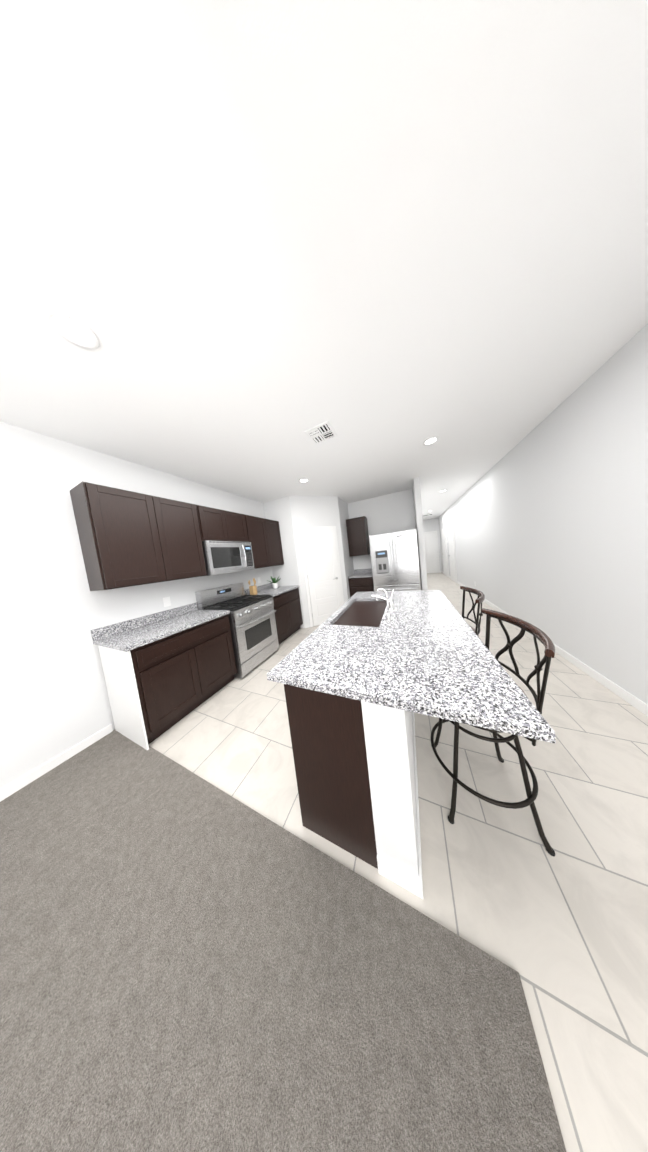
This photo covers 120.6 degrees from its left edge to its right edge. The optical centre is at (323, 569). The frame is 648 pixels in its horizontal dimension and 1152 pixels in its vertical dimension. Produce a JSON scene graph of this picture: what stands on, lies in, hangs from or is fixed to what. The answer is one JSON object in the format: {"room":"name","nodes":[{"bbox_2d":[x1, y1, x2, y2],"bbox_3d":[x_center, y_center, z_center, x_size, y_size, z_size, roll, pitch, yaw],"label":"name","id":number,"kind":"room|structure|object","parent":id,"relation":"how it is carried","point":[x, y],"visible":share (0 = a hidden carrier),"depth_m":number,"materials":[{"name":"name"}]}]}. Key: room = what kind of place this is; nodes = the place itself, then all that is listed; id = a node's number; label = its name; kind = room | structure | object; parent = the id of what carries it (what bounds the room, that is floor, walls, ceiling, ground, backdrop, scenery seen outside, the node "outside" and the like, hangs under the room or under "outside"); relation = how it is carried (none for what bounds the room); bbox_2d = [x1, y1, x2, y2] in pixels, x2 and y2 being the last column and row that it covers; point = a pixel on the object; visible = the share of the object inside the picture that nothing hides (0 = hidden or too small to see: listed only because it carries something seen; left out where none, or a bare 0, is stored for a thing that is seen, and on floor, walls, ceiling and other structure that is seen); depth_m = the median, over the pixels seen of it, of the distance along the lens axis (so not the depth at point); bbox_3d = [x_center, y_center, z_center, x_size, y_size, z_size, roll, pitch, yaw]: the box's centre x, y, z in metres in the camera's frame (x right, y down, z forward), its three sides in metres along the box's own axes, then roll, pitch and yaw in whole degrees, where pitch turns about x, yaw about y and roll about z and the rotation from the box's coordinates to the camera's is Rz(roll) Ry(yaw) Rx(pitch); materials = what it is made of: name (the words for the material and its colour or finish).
{"room":"kitchen","nodes":[
{"label":"kitchen","id":0,"kind":"room"},
{"bbox_2d":[0,421,272,789],"bbox_3d":[-2.316,0.234,1.585,0.120,2.740,8.820,-5,4,24],"label":"wall","id":1,"kind":"structure","parent":0,"point":[54,697],"depth_m":1.56,"materials":[{"name":"white paint"}]},
{"bbox_2d":[0,724,112,801],"bbox_3d":[-2.964,1.779,-0.285,0.013,0.085,4.560,-5,4,24],"label":"baseboard","id":2,"kind":"structure","parent":1,"relation":"attached to","point":[56,761],"depth_m":1.48,"materials":[{"name":"white"}]},
{"bbox_2d":[70,481,206,590],"bbox_3d":[-1.888,-0.315,2.025,0.329,0.910,0.905,-5,4,24],"label":"upper cabinet","id":3,"kind":"object","parent":1,"relation":"attached to","point":[128,538],"visible":1,"depth_m":1.77,"materials":[{"name":"brown wood"}]},
{"bbox_2d":[163,596,170,606],"bbox_3d":[-1.923,0.393,2.267,0.008,0.116,0.072,-5,4,24],"label":"outlet","id":4,"kind":"object","parent":1,"relation":"attached to","point":[166,601],"depth_m":2.26,"materials":[{"name":"white plastic"}]},
{"bbox_2d":[196,505,247,541],"bbox_3d":[-1.576,-0.633,2.770,0.329,0.455,0.760,-5,4,24],"label":"upper cabinet","id":5,"kind":"object","parent":1,"relation":"attached to","point":[218,525],"visible":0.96,"depth_m":2.63,"materials":[{"name":"brown wood"}]},
{"bbox_2d":[202,541,254,575],"bbox_3d":[-1.482,-0.178,2.784,0.457,0.450,0.754,-5,4,24],"label":"microwave","id":6,"kind":"object","parent":5,"relation":"attached to","point":[222,557],"visible":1,"depth_m":2.61,"materials":[{"name":"silver metal"}]},
{"bbox_2d":[244,514,283,568],"bbox_3d":[-1.215,-0.499,3.542,0.329,0.910,0.895,-5,4,24],"label":"upper cabinet","id":7,"kind":"object","parent":1,"relation":"attached to","point":[263,536],"visible":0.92,"depth_m":3.41,"materials":[{"name":"brown wood"}]},
{"bbox_2d":[263,496,304,627],"bbox_3d":[-0.829,-0.104,3.978,0.660,2.740,0.100,-5,4,24],"label":"wall","id":8,"kind":"structure","parent":0,"point":[279,510],"depth_m":3.86,"materials":[{"name":"white paint"}]},
{"bbox_2d":[289,496,347,627],"bbox_3d":[-0.069,-0.194,4.032,1.075,2.740,0.100,-8,4,-21],"label":"wall","id":9,"kind":"structure","parent":0,"point":[314,511],"depth_m":3.89,"materials":[{"name":"white paint"}]},
{"bbox_2d":[299,526,343,626],"bbox_3d":[-0.012,0.128,4.000,0.840,2.094,0.018,-8,4,-21],"label":"door frame","id":10,"kind":"structure","parent":9,"relation":"attached to","point":[304,563],"depth_m":3.90,"materials":[{"name":"white wood"}]},
{"bbox_2d":[302,529,341,625],"bbox_3d":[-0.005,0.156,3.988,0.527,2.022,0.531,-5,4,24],"label":"pantry door","id":11,"kind":"structure","parent":9,"relation":"in","point":[322,572],"depth_m":3.96,"materials":[{"name":"white wood"}]},
{"bbox_2d":[0,0,647,519],"bbox_3d":[0.803,-1.674,3.317,4.800,0.100,15.300,-5,4,24],"label":"ceiling","id":12,"kind":"structure","parent":0,"point":[248,242],"depth_m":0.73,"materials":[{"name":"white paint"}]},
{"bbox_2d":[41,306,99,349],"bbox_3d":[-1.273,-1.213,0.937,0.176,0.010,0.176,-5,4,24],"label":"recessed light","id":13,"kind":"object","parent":12,"relation":"in","point":[70,328],"visible":1,"depth_m":0.93,"materials":[{"name":"white plastic"}]},
{"bbox_2d":[299,478,308,482],"bbox_3d":[-0.335,-1.470,3.054,0.176,0.010,0.176,-5,4,24],"label":"recessed light","id":14,"kind":"object","parent":12,"relation":"in","point":[304,480],"visible":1,"depth_m":3.05,"materials":[{"name":"white plastic"}]},
{"bbox_2d":[304,421,336,444],"bbox_3d":[-0.030,-1.425,1.945,0.270,0.013,0.270,-5,4,24],"label":"ceiling vent","id":15,"kind":"object","parent":12,"relation":"in","point":[321,433],"visible":1,"depth_m":1.93,"materials":[{"name":"white plastic"}]},
{"bbox_2d":[423,436,438,445],"bbox_3d":[1.332,-1.605,2.310,0.176,0.010,0.176,-5,4,24],"label":"recessed light","id":16,"kind":"object","parent":12,"relation":"in","point":[430,441],"visible":0.98,"depth_m":2.30,"materials":[{"name":"white plastic"}]},
{"bbox_2d":[337,496,353,598],"bbox_3d":[0.556,-0.301,4.545,0.100,2.740,0.770,-5,4,24],"label":"wall","id":17,"kind":"structure","parent":0,"point":[344,516],"depth_m":4.37,"materials":[{"name":"white paint"}]},
{"bbox_2d":[347,489,414,569],"bbox_3d":[0.827,-0.357,4.908,2.940,2.740,0.120,-5,4,24],"label":"wall","id":18,"kind":"structure","parent":0,"point":[389,513],"depth_m":4.45,"materials":[{"name":"white paint"}]},
{"bbox_2d":[346,516,369,556],"bbox_3d":[0.849,-0.806,4.593,0.460,0.910,0.329,-5,4,24],"label":"upper cabinet","id":19,"kind":"object","parent":18,"relation":"attached to","point":[358,537],"visible":1,"depth_m":4.45,"materials":[{"name":"brown wood"}]},
{"bbox_2d":[149,572,647,1151],"bbox_3d":[1.120,1.131,3.516,4.800,0.080,15.300,-5,4,24],"label":"floor","id":20,"kind":"structure","parent":0,"point":[563,930],"depth_m":0.88,"materials":[{"name":"beige tile"}]},
{"bbox_2d":[90,603,236,749],"bbox_3d":[-1.616,0.989,2.042,0.653,1.021,0.948,-5,4,24],"label":"base cabinet","id":21,"kind":"object","parent":20,"relation":"on","point":[164,671],"visible":1,"depth_m":1.75,"materials":[{"name":"brown wood"}]},
{"bbox_2d":[195,582,278,677],"bbox_3d":[-1.232,0.819,2.793,0.758,1.168,0.754,-5,4,24],"label":"range","id":22,"kind":"object","parent":20,"relation":"on","point":[252,620],"visible":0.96,"depth_m":2.61,"materials":[{"name":"silver metal"}]},
{"bbox_2d":[244,583,302,643],"bbox_3d":[-0.935,0.803,3.579,0.653,1.021,0.900,-5,4,24],"label":"base cabinet","id":23,"kind":"object","parent":20,"relation":"on","point":[288,613],"visible":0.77,"depth_m":3.45,"materials":[{"name":"brown wood"}]},
{"bbox_2d":[248,578,256,594],"bbox_3d":[-1.256,0.296,3.280,0.090,0.297,0.141,-5,4,24],"label":"utensil holder","id":24,"kind":"object","parent":23,"relation":"on","point":[253,589],"visible":0.98,"depth_m":3.24,"materials":[{"name":"brown wood"}]},
{"bbox_2d":[269,577,280,588],"bbox_3d":[-0.984,0.255,3.736,0.282,0.253,0.274,-5,4,24],"label":"plant pot","id":25,"kind":"object","parent":23,"relation":"on","point":[274,583],"visible":1,"depth_m":3.75,"materials":[{"name":"white ceramic"}]},
{"bbox_2d":[0,729,565,1151],"bbox_3d":[-1.617,1.715,-0.867,2.950,0.032,4.600,-5,4,24],"label":"floor carpet","id":26,"kind":"object","parent":20,"relation":"on","point":[190,961],"visible":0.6,"depth_m":0.62,"materials":[{"name":"grey carpet"}]},
{"bbox_2d":[273,616,422,898],"bbox_3d":[0.406,0.858,1.642,0.658,0.885,1.702,-5,4,24],"label":"kitchen island","id":27,"kind":"object","parent":20,"relation":"on","point":[355,763],"depth_m":0.85,"materials":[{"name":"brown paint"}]},
{"bbox_2d":[267,590,555,743],"bbox_3d":[0.538,0.387,1.527,0.990,0.036,1.820,-5,4,24],"label":"island countertop","id":28,"kind":"structure","parent":27,"relation":"on","point":[427,659],"depth_m":0.84,"materials":[{"name":"white stone"}]},
{"bbox_2d":[335,601,378,624],"bbox_3d":[0.389,0.475,1.758,0.409,0.162,0.844,-5,4,24],"label":"sink","id":29,"kind":"object","parent":28,"relation":"in","point":[361,613],"depth_m":1.68,"materials":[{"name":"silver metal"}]},
{"bbox_2d":[371,589,398,608],"bbox_3d":[0.549,0.269,1.695,0.222,0.172,0.150,-5,4,24],"label":"faucet","id":30,"kind":"object","parent":28,"relation":"on","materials":[{"name":"silver metal"}]},
{"bbox_2d":[348,568,373,597],"bbox_3d":[0.995,0.518,4.520,0.591,1.021,0.635,-5,4,24],"label":"base cabinet","id":31,"kind":"object","parent":20,"relation":"on","point":[360,580],"visible":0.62,"depth_m":4.27,"materials":[{"name":"brown wood"}]},
{"bbox_2d":[369,528,420,590],"bbox_3d":[1.581,0.096,4.057,0.895,1.793,0.858,-5,4,24],"label":"refrigerator","id":32,"kind":"object","parent":20,"relation":"on","point":[395,560],"visible":0.62,"depth_m":3.68,"materials":[{"name":"silver metal"}]},
{"bbox_2d":[460,586,484,635],"bbox_3d":[1.205,0.706,1.748,0.502,1.003,0.550,-5,4,24],"label":"bar stool","id":33,"kind":"object","parent":20,"relation":"on","point":[480,600],"visible":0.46,"depth_m":1.69,"materials":[{"name":"metal"}]},
{"bbox_2d":[431,608,554,855],"bbox_3d":[0.881,0.791,1.066,0.503,1.003,0.548,-5,4,24],"label":"bar stool","id":34,"kind":"object","parent":20,"relation":"on","point":[542,637],"visible":0.54,"depth_m":0.91,"materials":[{"name":"metal"}]},
{"bbox_2d":[412,477,427,589],"bbox_3d":[3.261,-0.756,6.658,0.100,2.740,6.750,-5,4,24],"label":"wall","id":35,"kind":"structure","parent":0,"point":[419,521],"depth_m":3.58,"materials":[{"name":"white paint"}]},
{"bbox_2d":[423,517,441,570],"bbox_3d":[5.203,-1.179,9.526,1.330,2.740,0.120,-5,4,24],"label":"wall","id":36,"kind":"structure","parent":0,"point":[431,524],"depth_m":9.25,"materials":[{"name":"white paint"}]},
{"bbox_2d":[424,532,438,572],"bbox_3d":[5.245,-0.823,9.428,0.919,2.022,0.094,-5,4,24],"label":"front door","id":37,"kind":"structure","parent":36,"relation":"in","point":[430,544],"depth_m":9.36,"materials":[{"name":"white wood"}]},
{"bbox_2d":[424,531,439,572],"bbox_3d":[5.256,-0.861,9.465,1.053,2.105,0.018,-5,4,24],"label":"door frame","id":38,"kind":"structure","parent":36,"relation":"attached to","point":[437,548],"depth_m":9.26,"materials":[{"name":"white wood"}]},
{"bbox_2d":[438,324,647,704],"bbox_3d":[2.891,-0.421,2.527,0.120,2.740,14.870,-5,4,24],"label":"wall","id":39,"kind":"structure","parent":0,"point":[547,516],"depth_m":1.80,"materials":[{"name":"white paint"}]},
{"bbox_2d":[441,529,447,576],"bbox_3d":[5.289,-0.737,8.147,0.094,2.022,0.815,-5,4,24],"label":"hall door","id":40,"kind":"structure","parent":39,"relation":"in","point":[444,547],"depth_m":8.05,"materials":[{"name":"white wood"}]},
{"bbox_2d":[441,523,457,580],"bbox_3d":[5.042,-0.695,7.490,0.018,2.102,2.348,-5,4,24],"label":"door frame","id":41,"kind":"structure","parent":39,"relation":"attached to","point":[454,547],"depth_m":6.50,"materials":[{"name":"white wood"}]},
{"bbox_2d":[448,525,456,582],"bbox_3d":[4.725,-0.583,6.875,0.094,2.022,0.815,-5,4,24],"label":"hall door","id":42,"kind":"structure","parent":39,"relation":"in","point":[451,555],"depth_m":6.78,"materials":[{"name":"white wood"}]},
{"bbox_2d":[441,571,647,715],"bbox_3d":[2.943,0.907,2.598,0.040,0.085,14.750,-5,4,24],"label":"baseboard","id":43,"kind":"structure","parent":39,"relation":"attached to","point":[631,699],"depth_m":1.71,"materials":[{"name":"white wood"}]}
]}

